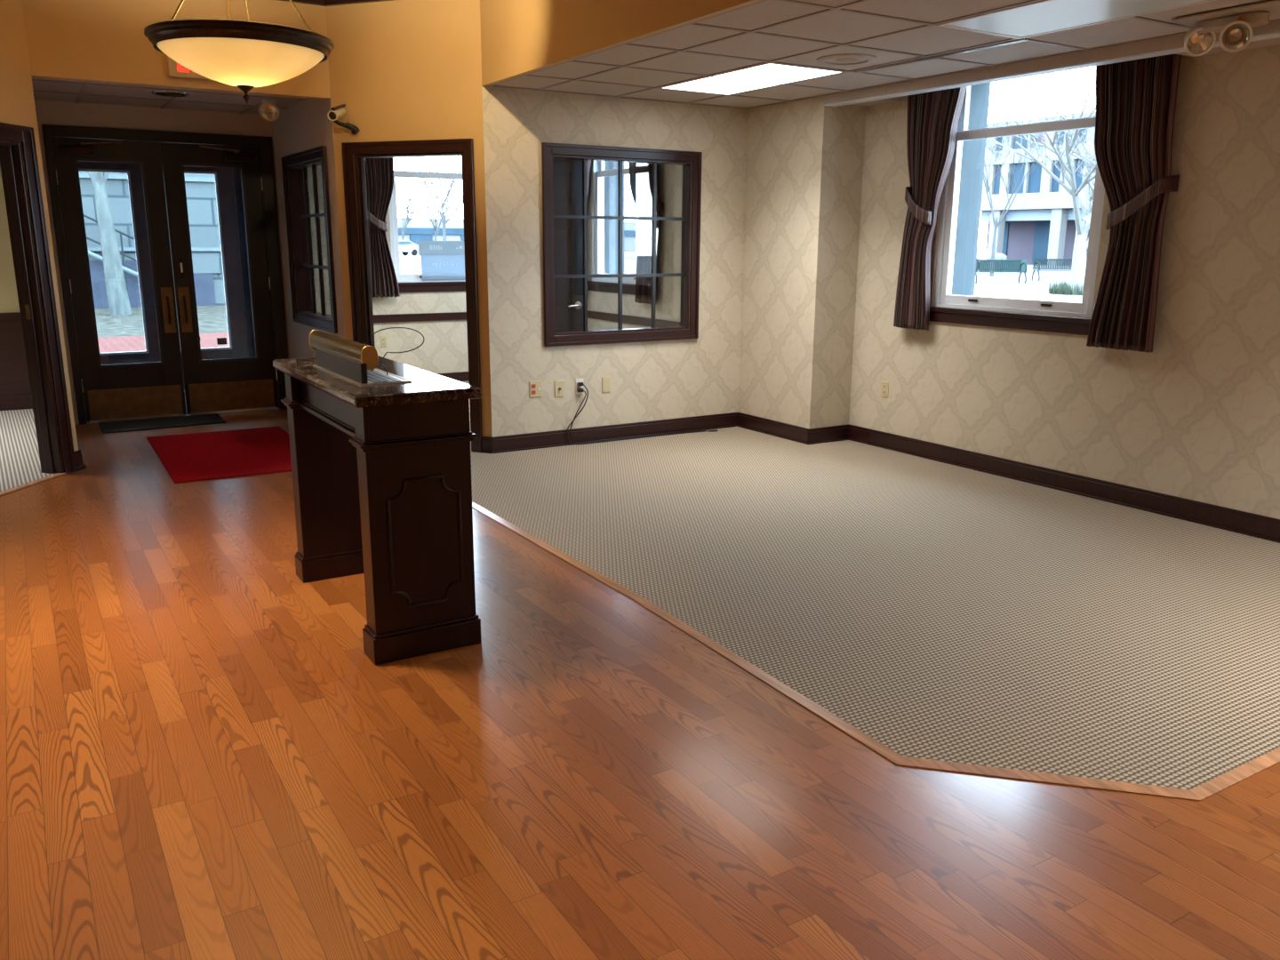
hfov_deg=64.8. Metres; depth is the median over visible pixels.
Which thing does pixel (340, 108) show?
hood
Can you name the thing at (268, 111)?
lamp
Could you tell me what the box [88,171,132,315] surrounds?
bare tree
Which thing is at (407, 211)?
street tree
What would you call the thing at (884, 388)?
wall outlet
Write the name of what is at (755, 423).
baseboard
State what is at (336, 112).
security camera
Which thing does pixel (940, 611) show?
floor
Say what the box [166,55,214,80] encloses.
exit sign
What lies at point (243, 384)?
door
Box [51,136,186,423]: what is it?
door
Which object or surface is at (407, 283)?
window
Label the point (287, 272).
light switch
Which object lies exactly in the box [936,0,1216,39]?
recessed light
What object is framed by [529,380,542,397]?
wall outlet
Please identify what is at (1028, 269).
street
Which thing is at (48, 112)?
wall
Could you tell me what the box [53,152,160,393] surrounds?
door
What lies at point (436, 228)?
street tree
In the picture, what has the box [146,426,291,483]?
mat
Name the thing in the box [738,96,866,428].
wall column
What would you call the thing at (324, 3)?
trim
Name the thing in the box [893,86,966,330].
curtain
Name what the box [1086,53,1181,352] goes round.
curtain
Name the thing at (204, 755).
floor
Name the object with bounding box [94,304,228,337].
soil
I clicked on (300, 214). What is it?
window
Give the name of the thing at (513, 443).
baseboard
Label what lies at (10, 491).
trim
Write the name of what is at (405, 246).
car
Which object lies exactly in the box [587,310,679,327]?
trim
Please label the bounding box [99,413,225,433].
door mat
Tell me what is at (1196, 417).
wall
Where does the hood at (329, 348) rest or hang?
attached to the lamp at (355, 362)
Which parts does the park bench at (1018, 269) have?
backrest, seat, armrest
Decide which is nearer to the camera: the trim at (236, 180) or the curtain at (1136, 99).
the curtain at (1136, 99)
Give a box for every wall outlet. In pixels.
[380,336,387,347]
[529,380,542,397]
[575,378,583,394]
[880,381,888,397]
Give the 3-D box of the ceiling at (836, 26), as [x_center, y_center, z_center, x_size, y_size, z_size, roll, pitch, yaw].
[2.741,-1.690,2.788,2.170,0.024,10.820,-8,16,-31]
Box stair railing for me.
[83,214,138,296]
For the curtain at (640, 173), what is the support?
hanging from the curtain rod
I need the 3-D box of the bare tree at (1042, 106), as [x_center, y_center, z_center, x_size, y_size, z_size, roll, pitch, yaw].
[17.432,-12.691,38.584,6.882,10.166,6.650,13,18,42]
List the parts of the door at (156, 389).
closer arm, kick plate, push plate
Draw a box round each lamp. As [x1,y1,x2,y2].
[144,0,334,103]
[258,99,279,121]
[308,327,423,385]
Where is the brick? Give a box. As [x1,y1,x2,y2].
[97,332,229,352]
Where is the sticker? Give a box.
[216,337,226,344]
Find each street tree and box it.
[394,155,463,240]
[395,164,438,239]
[406,178,462,240]
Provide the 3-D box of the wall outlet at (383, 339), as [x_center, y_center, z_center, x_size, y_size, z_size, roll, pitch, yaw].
[-2.644,-1.428,10.415,0.070,0.116,0.010,-8,16,-31]
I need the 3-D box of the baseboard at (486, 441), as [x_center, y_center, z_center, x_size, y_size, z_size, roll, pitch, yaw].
[-1.101,-0.248,7.259,0.091,0.125,0.032,5,14,19]
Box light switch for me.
[286,271,288,284]
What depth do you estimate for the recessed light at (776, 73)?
6.38 m
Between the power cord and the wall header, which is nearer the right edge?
the power cord
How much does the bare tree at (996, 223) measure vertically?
10.774 m
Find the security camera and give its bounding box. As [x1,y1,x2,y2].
[327,104,359,134]
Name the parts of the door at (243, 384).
push plate, closer arm, kick plate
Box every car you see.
[398,240,418,255]
[976,244,1007,268]
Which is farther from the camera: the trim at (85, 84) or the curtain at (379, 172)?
the curtain at (379, 172)
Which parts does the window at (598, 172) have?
sill, sash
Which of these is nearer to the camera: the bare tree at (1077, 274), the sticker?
the sticker
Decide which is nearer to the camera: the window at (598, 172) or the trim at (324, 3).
the trim at (324, 3)
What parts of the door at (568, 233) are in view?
panel, handle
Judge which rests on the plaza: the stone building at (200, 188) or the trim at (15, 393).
the stone building at (200, 188)
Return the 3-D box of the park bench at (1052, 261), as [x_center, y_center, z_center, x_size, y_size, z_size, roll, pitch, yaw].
[17.565,-8.798,42.293,2.100,0.900,0.602,-2,13,-8]
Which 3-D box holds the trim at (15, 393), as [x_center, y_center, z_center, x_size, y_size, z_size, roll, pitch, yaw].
[-7.270,-0.804,7.856,4.430,0.860,0.050,-8,16,-31]
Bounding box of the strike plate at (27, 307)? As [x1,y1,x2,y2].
[24,304,31,319]
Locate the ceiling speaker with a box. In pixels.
[816,53,876,65]
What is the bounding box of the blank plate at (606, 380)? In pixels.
[602,376,610,392]
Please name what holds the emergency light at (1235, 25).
attached to the ceiling at (836, 26)
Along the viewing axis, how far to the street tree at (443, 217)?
73.52 m
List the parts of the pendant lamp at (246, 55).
hanging rod, hanging rod, lamp shade, hanging rod, hanging rod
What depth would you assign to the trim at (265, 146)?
8.34 m
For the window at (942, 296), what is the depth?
6.48 m
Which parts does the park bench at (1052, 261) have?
seat, backrest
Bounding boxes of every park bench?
[975,259,1027,283]
[1032,258,1071,280]
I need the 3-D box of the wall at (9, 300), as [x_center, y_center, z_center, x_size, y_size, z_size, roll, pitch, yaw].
[-7.278,-1.669,7.734,4.490,2.600,0.100,-8,16,-31]
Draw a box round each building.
[78,171,225,308]
[397,217,640,251]
[980,111,1095,265]
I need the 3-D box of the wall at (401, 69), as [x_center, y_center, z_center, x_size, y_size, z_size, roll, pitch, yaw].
[-1.609,-1.742,7.143,1.201,3.280,0.050,5,14,19]
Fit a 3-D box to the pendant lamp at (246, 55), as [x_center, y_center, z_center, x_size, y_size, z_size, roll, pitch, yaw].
[-2.166,-2.541,5.457,0.959,0.954,0.959,3,14,11]
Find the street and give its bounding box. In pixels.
[624,256,1071,274]
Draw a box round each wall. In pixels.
[0,0,78,471]
[0,166,19,312]
[34,99,288,424]
[240,168,255,357]
[272,98,345,359]
[306,158,561,373]
[325,0,492,437]
[480,0,761,86]
[482,85,746,437]
[586,44,1279,519]
[603,82,991,295]
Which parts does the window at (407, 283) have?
sash, sill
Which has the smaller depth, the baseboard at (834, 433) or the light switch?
the baseboard at (834, 433)
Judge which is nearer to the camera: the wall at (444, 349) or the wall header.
the wall header
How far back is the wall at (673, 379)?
7.45 m
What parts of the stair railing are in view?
handrail, handrail, post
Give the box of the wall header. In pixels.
[22,0,330,100]
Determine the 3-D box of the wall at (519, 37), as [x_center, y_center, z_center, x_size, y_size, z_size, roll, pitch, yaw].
[1.793,-1.879,2.168,0.035,0.682,10.860,-8,16,-31]
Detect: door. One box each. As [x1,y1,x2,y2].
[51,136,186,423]
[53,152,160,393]
[160,142,278,415]
[160,156,247,391]
[552,159,583,331]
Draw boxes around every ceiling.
[32,78,306,114]
[495,0,1271,107]
[850,37,1279,106]
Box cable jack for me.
[554,380,564,397]
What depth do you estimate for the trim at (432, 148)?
7.14 m
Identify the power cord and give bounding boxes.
[566,382,718,444]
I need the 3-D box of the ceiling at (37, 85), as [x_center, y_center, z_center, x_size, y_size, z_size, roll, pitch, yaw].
[-3.472,-2.862,7.445,1.817,0.040,1.750,-8,16,-31]
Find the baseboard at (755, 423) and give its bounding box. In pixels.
[736,412,809,444]
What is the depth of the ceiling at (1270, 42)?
5.15 m
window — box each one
[281,145,337,333]
[388,170,465,292]
[541,142,702,346]
[587,160,635,294]
[929,85,1104,335]
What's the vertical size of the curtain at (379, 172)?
1.596 m
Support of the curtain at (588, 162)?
hanging from the curtain rod
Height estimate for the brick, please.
0.020 m
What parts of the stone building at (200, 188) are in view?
basement door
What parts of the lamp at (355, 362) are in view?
power cord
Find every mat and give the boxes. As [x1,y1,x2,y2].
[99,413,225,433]
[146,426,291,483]
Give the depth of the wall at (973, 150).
7.04 m
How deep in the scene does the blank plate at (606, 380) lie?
7.65 m
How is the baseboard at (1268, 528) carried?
attached to the wall at (1196, 417)
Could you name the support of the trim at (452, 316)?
attached to the wall at (444, 349)
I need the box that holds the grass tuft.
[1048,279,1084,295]
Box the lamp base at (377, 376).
[312,364,411,385]
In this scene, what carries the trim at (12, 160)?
attached to the wall at (17, 100)
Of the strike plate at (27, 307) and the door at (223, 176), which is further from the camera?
the door at (223, 176)
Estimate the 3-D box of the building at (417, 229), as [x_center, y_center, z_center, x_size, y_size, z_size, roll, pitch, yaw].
[-28.051,-33.228,137.091,60.000,4.220,10.300,-8,16,-31]
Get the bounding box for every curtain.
[364,157,399,297]
[569,159,591,202]
[628,161,663,304]
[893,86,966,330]
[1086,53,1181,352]
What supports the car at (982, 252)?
on the street
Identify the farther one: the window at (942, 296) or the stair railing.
the stair railing
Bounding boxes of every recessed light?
[658,63,845,95]
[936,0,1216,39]
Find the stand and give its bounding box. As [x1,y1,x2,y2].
[272,355,481,664]
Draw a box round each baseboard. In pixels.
[74,449,86,471]
[435,371,468,381]
[480,436,493,453]
[491,412,737,453]
[736,412,809,444]
[806,424,848,444]
[848,424,1279,543]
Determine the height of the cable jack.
0.122 m
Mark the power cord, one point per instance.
(580, 384)
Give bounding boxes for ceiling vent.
[151,90,190,96]
[854,38,1028,72]
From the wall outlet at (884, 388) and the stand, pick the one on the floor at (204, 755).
the stand
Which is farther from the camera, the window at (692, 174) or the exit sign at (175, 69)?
the window at (692, 174)
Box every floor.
[0,380,1279,959]
[470,426,1279,789]
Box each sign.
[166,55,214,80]
[418,240,465,280]
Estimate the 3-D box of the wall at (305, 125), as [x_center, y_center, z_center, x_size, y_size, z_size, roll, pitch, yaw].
[-2.679,-1.733,8.207,0.050,2.560,1.970,-8,16,-31]
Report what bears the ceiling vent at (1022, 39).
in the ceiling at (836, 26)
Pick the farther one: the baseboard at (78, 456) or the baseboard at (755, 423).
the baseboard at (755, 423)
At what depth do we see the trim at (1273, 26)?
5.64 m
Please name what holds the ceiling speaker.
attached to the ceiling at (836, 26)
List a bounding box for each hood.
[309,330,368,362]
[330,104,345,111]
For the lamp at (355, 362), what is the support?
on the stand
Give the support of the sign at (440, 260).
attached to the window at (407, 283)
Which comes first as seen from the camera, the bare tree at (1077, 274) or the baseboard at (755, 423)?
the baseboard at (755, 423)
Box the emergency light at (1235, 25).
[1171,0,1279,55]
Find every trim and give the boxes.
[0,122,76,473]
[0,312,32,410]
[0,472,66,496]
[32,79,305,113]
[41,124,287,424]
[51,136,255,357]
[278,0,392,6]
[341,138,482,452]
[373,312,466,322]
[472,501,1279,800]
[488,0,1218,109]
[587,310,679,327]
[824,18,1279,104]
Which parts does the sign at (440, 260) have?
panel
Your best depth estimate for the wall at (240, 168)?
10.15 m
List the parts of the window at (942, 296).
sill, sash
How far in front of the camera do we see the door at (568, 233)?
7.42 m
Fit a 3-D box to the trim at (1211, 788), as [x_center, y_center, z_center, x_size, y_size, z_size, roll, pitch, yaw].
[0.274,0.406,4.778,6.903,0.011,2.717,8,15,29]
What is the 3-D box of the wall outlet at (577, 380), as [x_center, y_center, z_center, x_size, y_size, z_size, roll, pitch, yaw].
[-0.452,-0.697,7.534,0.068,0.118,0.010,-8,16,-31]
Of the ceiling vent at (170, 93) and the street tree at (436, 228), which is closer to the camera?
the ceiling vent at (170, 93)
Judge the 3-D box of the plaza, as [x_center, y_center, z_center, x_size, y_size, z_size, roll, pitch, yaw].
[2.630,-15.058,70.490,320.000,0.100,280.000,-8,16,-31]
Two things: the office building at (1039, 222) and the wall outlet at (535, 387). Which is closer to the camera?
the wall outlet at (535, 387)
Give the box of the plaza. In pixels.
[221,251,1082,305]
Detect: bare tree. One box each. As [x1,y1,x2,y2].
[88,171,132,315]
[983,74,1074,276]
[987,66,1096,294]
[992,68,1095,185]

